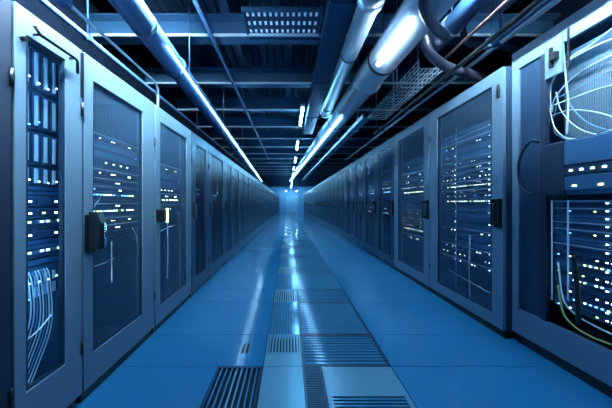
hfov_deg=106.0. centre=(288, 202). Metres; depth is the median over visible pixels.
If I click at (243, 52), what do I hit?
beam
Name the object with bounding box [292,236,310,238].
floor vent
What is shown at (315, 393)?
floor vent
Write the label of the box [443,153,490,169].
server
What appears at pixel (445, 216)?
server
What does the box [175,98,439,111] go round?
beam
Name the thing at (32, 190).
server
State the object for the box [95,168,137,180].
server
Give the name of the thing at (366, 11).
conduit pipe
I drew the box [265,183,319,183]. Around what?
trim
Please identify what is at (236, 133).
beam
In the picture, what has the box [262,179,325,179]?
trim
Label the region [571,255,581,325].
cable
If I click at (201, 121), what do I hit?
beam
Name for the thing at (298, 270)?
floor vent
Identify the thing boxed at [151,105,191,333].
tall cabinet
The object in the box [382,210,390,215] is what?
array
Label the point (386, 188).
array
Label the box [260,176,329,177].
trim
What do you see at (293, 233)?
floor vent
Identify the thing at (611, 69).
cable
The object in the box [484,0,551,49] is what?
conduit
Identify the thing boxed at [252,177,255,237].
tall cabinet
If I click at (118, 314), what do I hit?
tall cabinet
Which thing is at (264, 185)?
tall cabinet
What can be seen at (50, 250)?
switch
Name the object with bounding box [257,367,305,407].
floor panel
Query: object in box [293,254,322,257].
floor vent
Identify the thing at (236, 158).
trim
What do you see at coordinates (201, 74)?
beam
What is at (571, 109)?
cable
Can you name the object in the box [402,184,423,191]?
array
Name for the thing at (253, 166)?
trim
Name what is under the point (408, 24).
lamp
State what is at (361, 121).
pipe
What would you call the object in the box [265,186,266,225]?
tall cabinet
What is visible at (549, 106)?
cable
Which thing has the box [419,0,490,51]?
pipe
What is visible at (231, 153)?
trim
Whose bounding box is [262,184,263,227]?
tall cabinet
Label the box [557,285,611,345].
cable
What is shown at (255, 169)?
trim
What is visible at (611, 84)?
cable
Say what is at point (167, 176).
server
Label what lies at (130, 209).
switch
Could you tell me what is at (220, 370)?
floor vent
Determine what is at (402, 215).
array
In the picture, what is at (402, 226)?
switch
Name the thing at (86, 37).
conduit
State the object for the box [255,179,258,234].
tall cabinet
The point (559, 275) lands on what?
cable
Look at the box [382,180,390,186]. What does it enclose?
server
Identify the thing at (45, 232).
array
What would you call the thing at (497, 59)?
wall
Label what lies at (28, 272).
cable
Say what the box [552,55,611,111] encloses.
cable
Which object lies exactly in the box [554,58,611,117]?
cable
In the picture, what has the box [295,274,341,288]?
tile
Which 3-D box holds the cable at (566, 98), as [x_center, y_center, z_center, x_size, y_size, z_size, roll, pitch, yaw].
[2.017,-0.600,1.532,0.006,0.326,0.278,0,0,0]
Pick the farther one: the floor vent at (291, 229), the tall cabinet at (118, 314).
the floor vent at (291, 229)
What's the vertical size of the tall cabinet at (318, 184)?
2.400 m
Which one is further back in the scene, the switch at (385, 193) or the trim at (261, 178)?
the trim at (261, 178)
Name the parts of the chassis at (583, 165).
crescent handle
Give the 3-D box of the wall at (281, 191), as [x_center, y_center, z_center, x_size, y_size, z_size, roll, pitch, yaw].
[0.400,-0.775,30.050,5.900,4.190,0.100,0,0,0]
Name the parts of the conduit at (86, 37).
hanger rod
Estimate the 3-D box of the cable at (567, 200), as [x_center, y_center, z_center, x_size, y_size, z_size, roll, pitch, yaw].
[1.946,0.328,1.604,0.010,0.698,0.009,0,0,0]
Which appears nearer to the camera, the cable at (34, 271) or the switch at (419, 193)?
the cable at (34, 271)
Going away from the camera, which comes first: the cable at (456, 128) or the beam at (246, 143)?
the cable at (456, 128)
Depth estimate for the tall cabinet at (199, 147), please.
3.17 m
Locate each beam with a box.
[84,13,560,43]
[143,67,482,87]
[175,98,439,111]
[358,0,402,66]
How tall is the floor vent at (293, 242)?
0.030 m
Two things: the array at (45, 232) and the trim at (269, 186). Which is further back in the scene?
the trim at (269, 186)
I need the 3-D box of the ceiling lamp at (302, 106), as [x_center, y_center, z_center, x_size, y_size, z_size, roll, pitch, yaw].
[0.270,-2.292,5.025,0.090,0.916,1.050,0,0,0]
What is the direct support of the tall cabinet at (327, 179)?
on the floor
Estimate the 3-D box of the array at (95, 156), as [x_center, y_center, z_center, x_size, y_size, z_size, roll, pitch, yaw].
[-1.559,-0.288,1.728,0.462,0.076,0.620,0,0,0]
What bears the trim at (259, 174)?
attached to the wall at (140, 54)
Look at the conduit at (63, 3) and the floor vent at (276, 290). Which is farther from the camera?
the floor vent at (276, 290)
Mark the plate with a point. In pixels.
(245, 344)
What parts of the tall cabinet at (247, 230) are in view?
door, glass pane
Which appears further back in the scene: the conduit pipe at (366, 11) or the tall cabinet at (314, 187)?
the tall cabinet at (314, 187)
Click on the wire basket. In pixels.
(418, 83)
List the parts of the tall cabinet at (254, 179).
glass pane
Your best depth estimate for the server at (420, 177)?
3.69 m
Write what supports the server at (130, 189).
in the tall cabinet at (118, 314)
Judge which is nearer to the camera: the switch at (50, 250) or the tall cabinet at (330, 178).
the switch at (50, 250)
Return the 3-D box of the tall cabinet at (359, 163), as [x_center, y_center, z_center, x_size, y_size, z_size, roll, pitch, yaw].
[2.295,0.000,6.231,0.970,2.400,0.835,0,0,0]
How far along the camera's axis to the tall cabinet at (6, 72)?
0.99 m
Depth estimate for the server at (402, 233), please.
3.69 m
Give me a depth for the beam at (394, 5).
3.14 m
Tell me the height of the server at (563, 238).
0.046 m
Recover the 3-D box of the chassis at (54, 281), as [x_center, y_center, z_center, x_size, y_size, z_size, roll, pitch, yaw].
[-1.510,0.452,1.190,0.470,0.066,0.285,0,0,0]
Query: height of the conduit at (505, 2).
1.208 m
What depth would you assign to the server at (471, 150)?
2.62 m
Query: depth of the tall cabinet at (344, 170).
8.24 m
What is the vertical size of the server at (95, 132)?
0.066 m
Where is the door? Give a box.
[285,195,298,211]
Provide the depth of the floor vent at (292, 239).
7.47 m
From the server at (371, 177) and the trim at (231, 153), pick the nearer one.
the server at (371, 177)
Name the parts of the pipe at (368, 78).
light strip, hanger rod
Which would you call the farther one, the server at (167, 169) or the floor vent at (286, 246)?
the floor vent at (286, 246)
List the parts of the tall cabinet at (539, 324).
panel, post, latch plate, panel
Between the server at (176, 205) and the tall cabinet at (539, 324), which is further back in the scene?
the server at (176, 205)
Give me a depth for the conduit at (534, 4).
1.92 m
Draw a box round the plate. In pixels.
[241,343,249,352]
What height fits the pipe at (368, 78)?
1.430 m
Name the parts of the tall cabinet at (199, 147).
handle, glass pane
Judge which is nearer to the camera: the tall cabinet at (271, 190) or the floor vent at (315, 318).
the floor vent at (315, 318)
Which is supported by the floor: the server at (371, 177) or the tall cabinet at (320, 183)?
the tall cabinet at (320, 183)
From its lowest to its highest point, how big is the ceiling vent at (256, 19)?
0.750 m
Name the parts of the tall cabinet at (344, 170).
mounting rail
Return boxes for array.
[28,196,58,206]
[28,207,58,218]
[28,227,58,239]
[95,156,137,174]
[162,187,179,193]
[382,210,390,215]
[383,185,390,190]
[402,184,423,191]
[402,215,423,229]
[443,193,490,198]
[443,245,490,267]
[445,173,490,182]
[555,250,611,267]
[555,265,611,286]
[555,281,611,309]
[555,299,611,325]
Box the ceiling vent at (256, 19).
[241,0,322,40]
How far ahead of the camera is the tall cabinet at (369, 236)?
5.73 m
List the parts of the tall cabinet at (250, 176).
glass pane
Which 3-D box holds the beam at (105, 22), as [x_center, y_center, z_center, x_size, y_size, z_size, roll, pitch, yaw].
[0.400,-2.145,2.840,5.700,0.250,0.180,0,0,0]
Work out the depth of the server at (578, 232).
1.55 m
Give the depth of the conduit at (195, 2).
3.01 m
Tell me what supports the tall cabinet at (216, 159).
on the floor
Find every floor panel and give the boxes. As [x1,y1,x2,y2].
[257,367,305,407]
[264,354,301,366]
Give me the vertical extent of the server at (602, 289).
0.056 m
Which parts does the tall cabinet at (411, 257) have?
mounting rail, panel, handle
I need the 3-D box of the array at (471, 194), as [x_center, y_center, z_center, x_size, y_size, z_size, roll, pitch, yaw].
[2.239,-0.078,2.545,0.462,0.056,0.945,0,0,0]
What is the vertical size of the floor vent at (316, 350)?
0.030 m
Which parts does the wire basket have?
hanger rod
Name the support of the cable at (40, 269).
in the tall cabinet at (57, 380)
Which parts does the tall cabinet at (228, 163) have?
glass pane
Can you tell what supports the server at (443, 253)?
in the tall cabinet at (491, 97)
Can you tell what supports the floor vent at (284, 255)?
in the floor
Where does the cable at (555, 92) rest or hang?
attached to the chassis at (583, 165)
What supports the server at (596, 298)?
in the tall cabinet at (539, 324)
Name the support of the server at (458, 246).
in the tall cabinet at (491, 97)
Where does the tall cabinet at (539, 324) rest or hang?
on the floor
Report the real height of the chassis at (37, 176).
0.096 m
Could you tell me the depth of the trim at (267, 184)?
25.93 m
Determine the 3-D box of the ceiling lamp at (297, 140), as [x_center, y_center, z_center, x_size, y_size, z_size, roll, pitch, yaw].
[0.270,-2.292,7.525,0.090,0.916,1.050,0,0,0]
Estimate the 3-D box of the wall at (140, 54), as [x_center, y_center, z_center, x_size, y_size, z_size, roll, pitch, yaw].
[-2.500,-0.775,13.800,0.100,4.190,32.400,0,0,0]
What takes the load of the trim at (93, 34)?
attached to the ceiling
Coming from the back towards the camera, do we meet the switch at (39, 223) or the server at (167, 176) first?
the server at (167, 176)
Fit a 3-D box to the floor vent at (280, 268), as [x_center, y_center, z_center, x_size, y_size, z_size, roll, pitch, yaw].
[-0.045,1.215,4.105,0.285,0.030,0.405,0,0,0]
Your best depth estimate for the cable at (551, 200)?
1.70 m
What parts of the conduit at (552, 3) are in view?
hanger rod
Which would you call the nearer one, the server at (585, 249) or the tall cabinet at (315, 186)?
the server at (585, 249)
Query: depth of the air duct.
2.78 m
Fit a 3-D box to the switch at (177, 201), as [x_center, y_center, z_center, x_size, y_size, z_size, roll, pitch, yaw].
[-1.562,-0.018,2.490,0.456,0.056,0.675,0,0,0]
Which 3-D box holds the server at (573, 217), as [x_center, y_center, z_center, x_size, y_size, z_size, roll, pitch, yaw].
[2.225,0.102,1.153,0.460,0.046,1.165,0,0,0]
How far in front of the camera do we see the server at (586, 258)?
1.54 m
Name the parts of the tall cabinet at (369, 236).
mounting rail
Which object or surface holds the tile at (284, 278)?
in the floor
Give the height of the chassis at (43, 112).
0.196 m
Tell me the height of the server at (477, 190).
0.046 m
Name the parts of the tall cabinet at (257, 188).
glass pane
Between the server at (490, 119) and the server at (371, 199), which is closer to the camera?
the server at (490, 119)
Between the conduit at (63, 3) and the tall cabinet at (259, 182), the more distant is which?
the tall cabinet at (259, 182)
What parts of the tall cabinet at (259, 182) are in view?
glass pane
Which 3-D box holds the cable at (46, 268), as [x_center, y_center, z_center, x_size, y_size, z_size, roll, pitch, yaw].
[-1.262,0.660,1.149,0.025,0.642,0.150,0,0,0]
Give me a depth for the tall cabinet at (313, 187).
18.02 m
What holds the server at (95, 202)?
in the tall cabinet at (118, 314)
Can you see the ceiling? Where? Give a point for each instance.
(203, 55)
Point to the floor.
(442, 357)
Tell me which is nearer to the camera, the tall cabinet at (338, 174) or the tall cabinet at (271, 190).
the tall cabinet at (338, 174)
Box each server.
[28,186,58,195]
[28,236,58,249]
[28,253,58,273]
[95,132,137,153]
[95,142,137,165]
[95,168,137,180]
[95,177,137,187]
[95,185,138,193]
[95,202,138,207]
[107,215,138,222]
[107,220,138,230]
[162,164,179,175]
[162,173,179,188]
[162,194,179,198]
[162,204,180,211]
[369,174,373,184]
[369,197,373,204]
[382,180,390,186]
[383,168,390,181]
[401,170,423,179]
[401,209,423,215]
[402,156,423,174]
[402,177,423,185]
[402,233,423,242]
[442,167,490,178]
[442,241,490,256]
[443,119,490,146]
[443,131,490,154]
[443,141,490,163]
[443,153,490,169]
[443,188,490,194]
[443,207,488,217]
[443,230,490,250]
[443,253,490,272]
[444,178,490,186]
[444,215,490,231]
[445,161,490,174]
[445,225,490,236]
[553,200,611,206]
[553,207,611,214]
[553,220,611,230]
[553,227,611,240]
[553,242,611,257]
[555,214,611,222]
[555,235,611,248]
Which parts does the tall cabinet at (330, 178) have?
mounting rail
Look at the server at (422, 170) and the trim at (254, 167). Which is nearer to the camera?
the server at (422, 170)
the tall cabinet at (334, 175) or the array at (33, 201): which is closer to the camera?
the array at (33, 201)
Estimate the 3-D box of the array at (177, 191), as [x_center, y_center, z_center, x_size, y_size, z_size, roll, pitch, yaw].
[-1.559,-0.138,2.490,0.462,0.056,0.675,0,0,0]
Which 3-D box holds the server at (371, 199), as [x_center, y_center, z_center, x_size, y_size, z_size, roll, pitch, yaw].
[2.223,-0.048,5.390,0.454,0.196,0.735,0,0,0]
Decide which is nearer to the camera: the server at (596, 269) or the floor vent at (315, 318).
the server at (596, 269)
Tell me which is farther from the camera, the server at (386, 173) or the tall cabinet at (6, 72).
the server at (386, 173)
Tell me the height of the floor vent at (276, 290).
0.030 m
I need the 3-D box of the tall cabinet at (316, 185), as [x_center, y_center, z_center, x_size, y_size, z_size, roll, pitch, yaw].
[2.295,0.000,15.470,0.970,2.400,0.835,0,0,0]
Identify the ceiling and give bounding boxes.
[153,0,527,129]
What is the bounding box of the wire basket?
[369,44,442,119]
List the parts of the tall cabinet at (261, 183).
glass pane, door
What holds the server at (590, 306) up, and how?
in the tall cabinet at (539, 324)
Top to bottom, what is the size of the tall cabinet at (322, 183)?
2.400 m
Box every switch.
[28,218,58,229]
[28,245,58,259]
[95,192,137,201]
[95,208,137,216]
[162,199,179,203]
[383,191,390,195]
[402,190,423,196]
[402,226,423,236]
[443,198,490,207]
[444,183,490,190]
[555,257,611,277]
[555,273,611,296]
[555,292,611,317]
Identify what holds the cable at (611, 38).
attached to the tall cabinet at (539, 324)
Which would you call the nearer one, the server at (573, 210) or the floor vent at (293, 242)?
the server at (573, 210)
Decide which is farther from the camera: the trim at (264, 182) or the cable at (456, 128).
the trim at (264, 182)
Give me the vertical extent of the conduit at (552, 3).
1.279 m
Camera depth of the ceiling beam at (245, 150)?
9.43 m
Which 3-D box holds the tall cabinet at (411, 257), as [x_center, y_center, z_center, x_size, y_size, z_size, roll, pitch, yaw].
[2.295,0.000,3.600,0.970,2.400,1.035,0,0,0]
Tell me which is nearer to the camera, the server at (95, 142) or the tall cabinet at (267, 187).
the server at (95, 142)
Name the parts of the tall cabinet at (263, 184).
glass pane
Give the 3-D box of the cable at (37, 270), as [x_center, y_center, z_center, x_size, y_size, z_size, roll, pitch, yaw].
[-1.262,0.615,1.124,0.025,0.552,0.113,0,0,0]
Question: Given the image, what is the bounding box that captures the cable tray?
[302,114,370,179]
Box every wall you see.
[11,0,269,188]
[270,187,312,211]
[330,0,592,176]
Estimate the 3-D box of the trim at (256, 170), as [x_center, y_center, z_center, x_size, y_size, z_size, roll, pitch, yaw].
[0.400,-2.145,14.940,5.700,0.250,0.180,0,0,0]
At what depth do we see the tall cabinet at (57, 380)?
1.25 m
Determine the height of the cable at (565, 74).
0.697 m
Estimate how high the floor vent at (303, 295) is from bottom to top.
0.030 m
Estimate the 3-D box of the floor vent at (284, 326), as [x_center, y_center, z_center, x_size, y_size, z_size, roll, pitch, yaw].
[-0.045,1.215,2.445,0.285,0.030,0.685,0,0,0]
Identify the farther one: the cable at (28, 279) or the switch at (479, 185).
the switch at (479, 185)
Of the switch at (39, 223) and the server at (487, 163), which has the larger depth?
the server at (487, 163)
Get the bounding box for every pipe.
[108,0,261,181]
[289,0,456,180]
[320,0,385,117]
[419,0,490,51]
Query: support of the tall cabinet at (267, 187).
on the floor
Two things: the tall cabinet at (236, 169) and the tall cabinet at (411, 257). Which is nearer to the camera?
the tall cabinet at (411, 257)
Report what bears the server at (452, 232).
in the tall cabinet at (491, 97)
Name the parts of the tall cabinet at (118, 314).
handle, panel, mounting rail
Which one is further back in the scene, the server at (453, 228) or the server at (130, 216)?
the server at (453, 228)
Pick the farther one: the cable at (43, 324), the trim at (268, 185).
the trim at (268, 185)
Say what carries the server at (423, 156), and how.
in the tall cabinet at (411, 257)
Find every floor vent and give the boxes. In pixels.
[201,367,261,407]
[265,335,300,353]
[268,302,299,334]
[274,289,296,301]
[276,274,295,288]
[278,267,294,273]
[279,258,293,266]
[280,254,292,257]
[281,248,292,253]
[282,245,292,247]
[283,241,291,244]
[291,229,305,230]
[292,232,308,234]
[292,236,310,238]
[292,239,311,240]
[292,241,314,244]
[293,245,316,247]
[293,248,319,253]
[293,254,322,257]
[294,258,328,266]
[294,267,332,273]
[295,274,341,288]
[296,289,349,301]
[297,302,370,334]
[300,335,390,366]
[303,367,328,407]
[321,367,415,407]
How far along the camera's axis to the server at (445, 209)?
2.65 m
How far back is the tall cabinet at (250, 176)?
7.42 m
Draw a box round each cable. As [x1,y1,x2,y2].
[28,268,49,382]
[28,269,46,375]
[28,270,43,367]
[28,271,40,358]
[28,272,34,339]
[28,272,37,349]
[28,279,31,329]
[28,314,52,338]
[30,268,52,382]
[455,128,456,289]
[549,38,611,121]
[549,106,611,138]
[550,28,611,109]
[551,200,552,299]
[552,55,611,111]
[552,84,611,105]
[552,109,611,116]
[553,69,611,99]
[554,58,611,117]
[555,92,594,133]
[557,262,611,334]
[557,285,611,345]
[564,47,568,133]
[566,98,611,130]
[567,200,568,299]
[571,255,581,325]
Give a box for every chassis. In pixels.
[28,45,58,102]
[28,90,58,137]
[28,130,58,169]
[28,166,58,186]
[28,266,58,284]
[28,277,58,300]
[516,131,611,195]
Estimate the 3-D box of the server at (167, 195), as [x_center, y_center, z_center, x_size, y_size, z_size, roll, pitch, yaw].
[-1.559,-0.078,2.490,0.462,0.056,0.675,0,0,0]
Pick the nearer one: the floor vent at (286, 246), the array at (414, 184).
the array at (414, 184)
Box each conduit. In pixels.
[37,0,246,168]
[54,0,158,106]
[192,0,268,158]
[326,66,355,149]
[345,0,560,159]
[374,0,544,134]
[406,0,509,94]
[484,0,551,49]
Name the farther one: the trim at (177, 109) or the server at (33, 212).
the trim at (177, 109)
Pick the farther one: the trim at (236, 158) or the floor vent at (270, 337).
the trim at (236, 158)
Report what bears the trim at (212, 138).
attached to the wall at (140, 54)
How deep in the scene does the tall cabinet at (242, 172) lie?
6.10 m
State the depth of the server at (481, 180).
2.61 m
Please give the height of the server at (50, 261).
0.066 m
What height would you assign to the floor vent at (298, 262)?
0.030 m
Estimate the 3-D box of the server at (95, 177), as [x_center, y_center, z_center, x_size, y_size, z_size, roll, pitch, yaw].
[-1.559,-0.158,1.728,0.462,0.056,0.620,0,0,0]
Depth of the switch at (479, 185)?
2.60 m
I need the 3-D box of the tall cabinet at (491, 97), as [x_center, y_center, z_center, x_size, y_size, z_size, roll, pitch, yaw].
[2.295,0.000,2.546,0.970,2.400,1.045,0,0,0]
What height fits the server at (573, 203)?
0.046 m
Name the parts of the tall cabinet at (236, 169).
glass pane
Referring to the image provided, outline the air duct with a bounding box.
[303,0,357,133]
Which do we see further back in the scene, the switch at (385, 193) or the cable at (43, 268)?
the switch at (385, 193)
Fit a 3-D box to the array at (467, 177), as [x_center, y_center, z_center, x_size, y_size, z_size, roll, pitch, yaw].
[2.239,-0.283,2.545,0.462,0.046,0.945,0,0,0]
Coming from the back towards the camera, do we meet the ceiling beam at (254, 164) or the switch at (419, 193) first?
the ceiling beam at (254, 164)
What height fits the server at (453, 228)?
0.056 m
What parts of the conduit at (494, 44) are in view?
hanger rod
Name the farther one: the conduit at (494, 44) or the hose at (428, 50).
the hose at (428, 50)
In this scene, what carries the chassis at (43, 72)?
in the tall cabinet at (57, 380)
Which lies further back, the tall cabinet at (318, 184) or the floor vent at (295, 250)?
the tall cabinet at (318, 184)
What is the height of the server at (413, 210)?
0.096 m
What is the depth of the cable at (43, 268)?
1.19 m
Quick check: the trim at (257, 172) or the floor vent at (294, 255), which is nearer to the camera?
the floor vent at (294, 255)
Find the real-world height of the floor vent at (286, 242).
0.030 m
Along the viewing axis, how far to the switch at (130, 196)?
1.78 m
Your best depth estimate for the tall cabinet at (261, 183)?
10.32 m
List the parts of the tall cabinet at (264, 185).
glass pane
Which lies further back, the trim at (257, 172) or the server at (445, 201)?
the trim at (257, 172)
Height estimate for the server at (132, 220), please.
0.056 m
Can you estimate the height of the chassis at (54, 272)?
0.056 m
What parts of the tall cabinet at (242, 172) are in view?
door, glass pane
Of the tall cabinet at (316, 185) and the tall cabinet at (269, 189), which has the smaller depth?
the tall cabinet at (269, 189)
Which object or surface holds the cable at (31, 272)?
attached to the tall cabinet at (57, 380)
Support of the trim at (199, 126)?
attached to the wall at (140, 54)
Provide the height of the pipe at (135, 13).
1.796 m
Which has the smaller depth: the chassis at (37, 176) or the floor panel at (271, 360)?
the chassis at (37, 176)
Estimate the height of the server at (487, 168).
0.056 m
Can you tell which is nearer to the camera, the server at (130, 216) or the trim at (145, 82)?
the server at (130, 216)
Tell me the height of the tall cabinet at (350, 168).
2.400 m
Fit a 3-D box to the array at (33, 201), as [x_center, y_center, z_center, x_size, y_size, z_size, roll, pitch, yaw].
[-1.514,-0.008,1.190,0.462,0.056,0.285,0,0,0]
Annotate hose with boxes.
[417,0,450,45]
[420,33,486,82]
[460,25,521,52]
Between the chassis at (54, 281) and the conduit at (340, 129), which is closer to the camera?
the chassis at (54, 281)
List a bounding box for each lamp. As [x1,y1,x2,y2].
[295,115,298,149]
[298,88,304,125]
[376,21,411,66]
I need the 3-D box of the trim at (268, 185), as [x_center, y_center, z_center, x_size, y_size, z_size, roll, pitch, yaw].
[0.400,-2.145,27.040,5.700,0.250,0.180,0,0,0]
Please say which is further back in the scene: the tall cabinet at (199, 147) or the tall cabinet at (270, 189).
the tall cabinet at (270, 189)
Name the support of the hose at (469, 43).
attached to the pipe at (465, 11)
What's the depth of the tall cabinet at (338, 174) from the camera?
9.04 m
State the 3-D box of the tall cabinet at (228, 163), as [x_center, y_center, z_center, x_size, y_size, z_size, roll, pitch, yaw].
[-1.645,0.150,4.691,0.950,2.100,0.615,0,0,0]
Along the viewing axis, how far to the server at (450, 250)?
2.63 m
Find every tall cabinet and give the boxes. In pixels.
[0,0,13,407]
[11,1,83,407]
[76,52,155,402]
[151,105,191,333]
[189,132,208,297]
[207,144,224,280]
[223,156,232,265]
[231,162,239,257]
[238,167,245,250]
[244,171,249,245]
[248,174,252,241]
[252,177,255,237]
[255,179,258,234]
[258,181,260,231]
[260,183,262,229]
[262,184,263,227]
[264,185,265,226]
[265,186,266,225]
[266,187,267,224]
[268,188,268,222]
[269,189,269,221]
[270,189,270,219]
[270,190,271,220]
[312,187,313,217]
[313,187,314,218]
[315,186,316,219]
[316,185,317,220]
[318,184,319,221]
[319,183,321,222]
[321,181,323,224]
[323,180,326,226]
[326,178,329,227]
[329,176,332,229]
[332,173,336,232]
[336,170,341,235]
[341,166,347,239]
[346,162,354,243]
[354,156,364,249]
[363,148,377,257]
[376,136,395,269]
[393,114,432,291]
[429,67,515,338]
[512,0,611,397]
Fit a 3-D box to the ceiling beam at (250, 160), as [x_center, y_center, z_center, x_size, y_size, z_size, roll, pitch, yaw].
[0.400,-2.145,11.640,5.700,0.250,0.180,0,0,0]
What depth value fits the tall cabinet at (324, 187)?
12.51 m
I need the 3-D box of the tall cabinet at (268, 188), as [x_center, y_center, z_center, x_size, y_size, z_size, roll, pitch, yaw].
[-1.645,0.150,13.751,0.950,2.100,0.695,0,0,0]
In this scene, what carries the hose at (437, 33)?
hanging from the ceiling
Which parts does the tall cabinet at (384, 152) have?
mounting rail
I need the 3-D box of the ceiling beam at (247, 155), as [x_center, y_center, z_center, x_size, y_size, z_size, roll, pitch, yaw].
[0.400,-2.145,10.540,5.700,0.250,0.180,0,0,0]
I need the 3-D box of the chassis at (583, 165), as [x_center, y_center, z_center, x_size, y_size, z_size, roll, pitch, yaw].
[2.156,-0.275,1.246,0.587,0.437,1.291,0,0,0]
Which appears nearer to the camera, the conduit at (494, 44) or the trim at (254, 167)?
the conduit at (494, 44)
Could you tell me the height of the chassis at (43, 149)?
0.176 m
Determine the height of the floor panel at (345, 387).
0.030 m
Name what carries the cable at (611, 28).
attached to the tall cabinet at (539, 324)
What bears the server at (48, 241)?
in the tall cabinet at (57, 380)
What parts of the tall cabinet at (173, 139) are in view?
handle, panel, mounting rail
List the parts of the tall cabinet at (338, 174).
mounting rail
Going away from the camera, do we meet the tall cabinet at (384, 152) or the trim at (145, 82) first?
the trim at (145, 82)
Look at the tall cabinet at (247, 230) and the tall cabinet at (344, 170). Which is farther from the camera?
the tall cabinet at (344, 170)
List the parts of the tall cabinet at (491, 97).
panel, lever, handle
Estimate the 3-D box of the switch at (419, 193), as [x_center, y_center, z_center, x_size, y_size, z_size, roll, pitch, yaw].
[2.220,-0.148,3.600,0.460,0.096,0.935,0,0,0]
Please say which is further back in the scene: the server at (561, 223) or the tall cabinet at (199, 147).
the tall cabinet at (199, 147)
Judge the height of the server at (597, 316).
0.046 m
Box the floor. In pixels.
[76,212,611,407]
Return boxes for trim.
[90,33,543,36]
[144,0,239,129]
[145,82,476,83]
[177,109,435,110]
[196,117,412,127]
[199,126,408,126]
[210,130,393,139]
[212,138,389,138]
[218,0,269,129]
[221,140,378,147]
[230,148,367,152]
[231,153,366,153]
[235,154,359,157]
[236,158,358,158]
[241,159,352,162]
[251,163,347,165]
[253,166,345,166]
[254,167,342,168]
[255,169,341,169]
[256,170,338,171]
[257,172,335,173]
[259,174,332,175]
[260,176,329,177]
[261,178,326,178]
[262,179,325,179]
[263,180,323,181]
[264,182,320,182]
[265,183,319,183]
[267,184,317,184]
[268,185,315,185]
[269,186,314,186]
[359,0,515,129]
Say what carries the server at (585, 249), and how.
in the tall cabinet at (539, 324)
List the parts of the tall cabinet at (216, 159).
glass pane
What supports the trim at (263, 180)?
attached to the wall at (140, 54)
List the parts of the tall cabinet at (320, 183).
door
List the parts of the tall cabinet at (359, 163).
mounting rail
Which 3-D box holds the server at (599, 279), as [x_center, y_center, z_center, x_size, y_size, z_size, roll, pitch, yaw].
[2.224,0.497,1.153,0.462,0.056,1.165,0,0,0]
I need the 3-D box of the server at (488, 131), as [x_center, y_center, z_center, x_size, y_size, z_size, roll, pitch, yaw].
[2.239,-0.678,2.545,0.462,0.096,0.945,0,0,0]
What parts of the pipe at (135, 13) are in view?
hanger rod, light strip, hanger rod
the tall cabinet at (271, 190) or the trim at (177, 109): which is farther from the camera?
the tall cabinet at (271, 190)

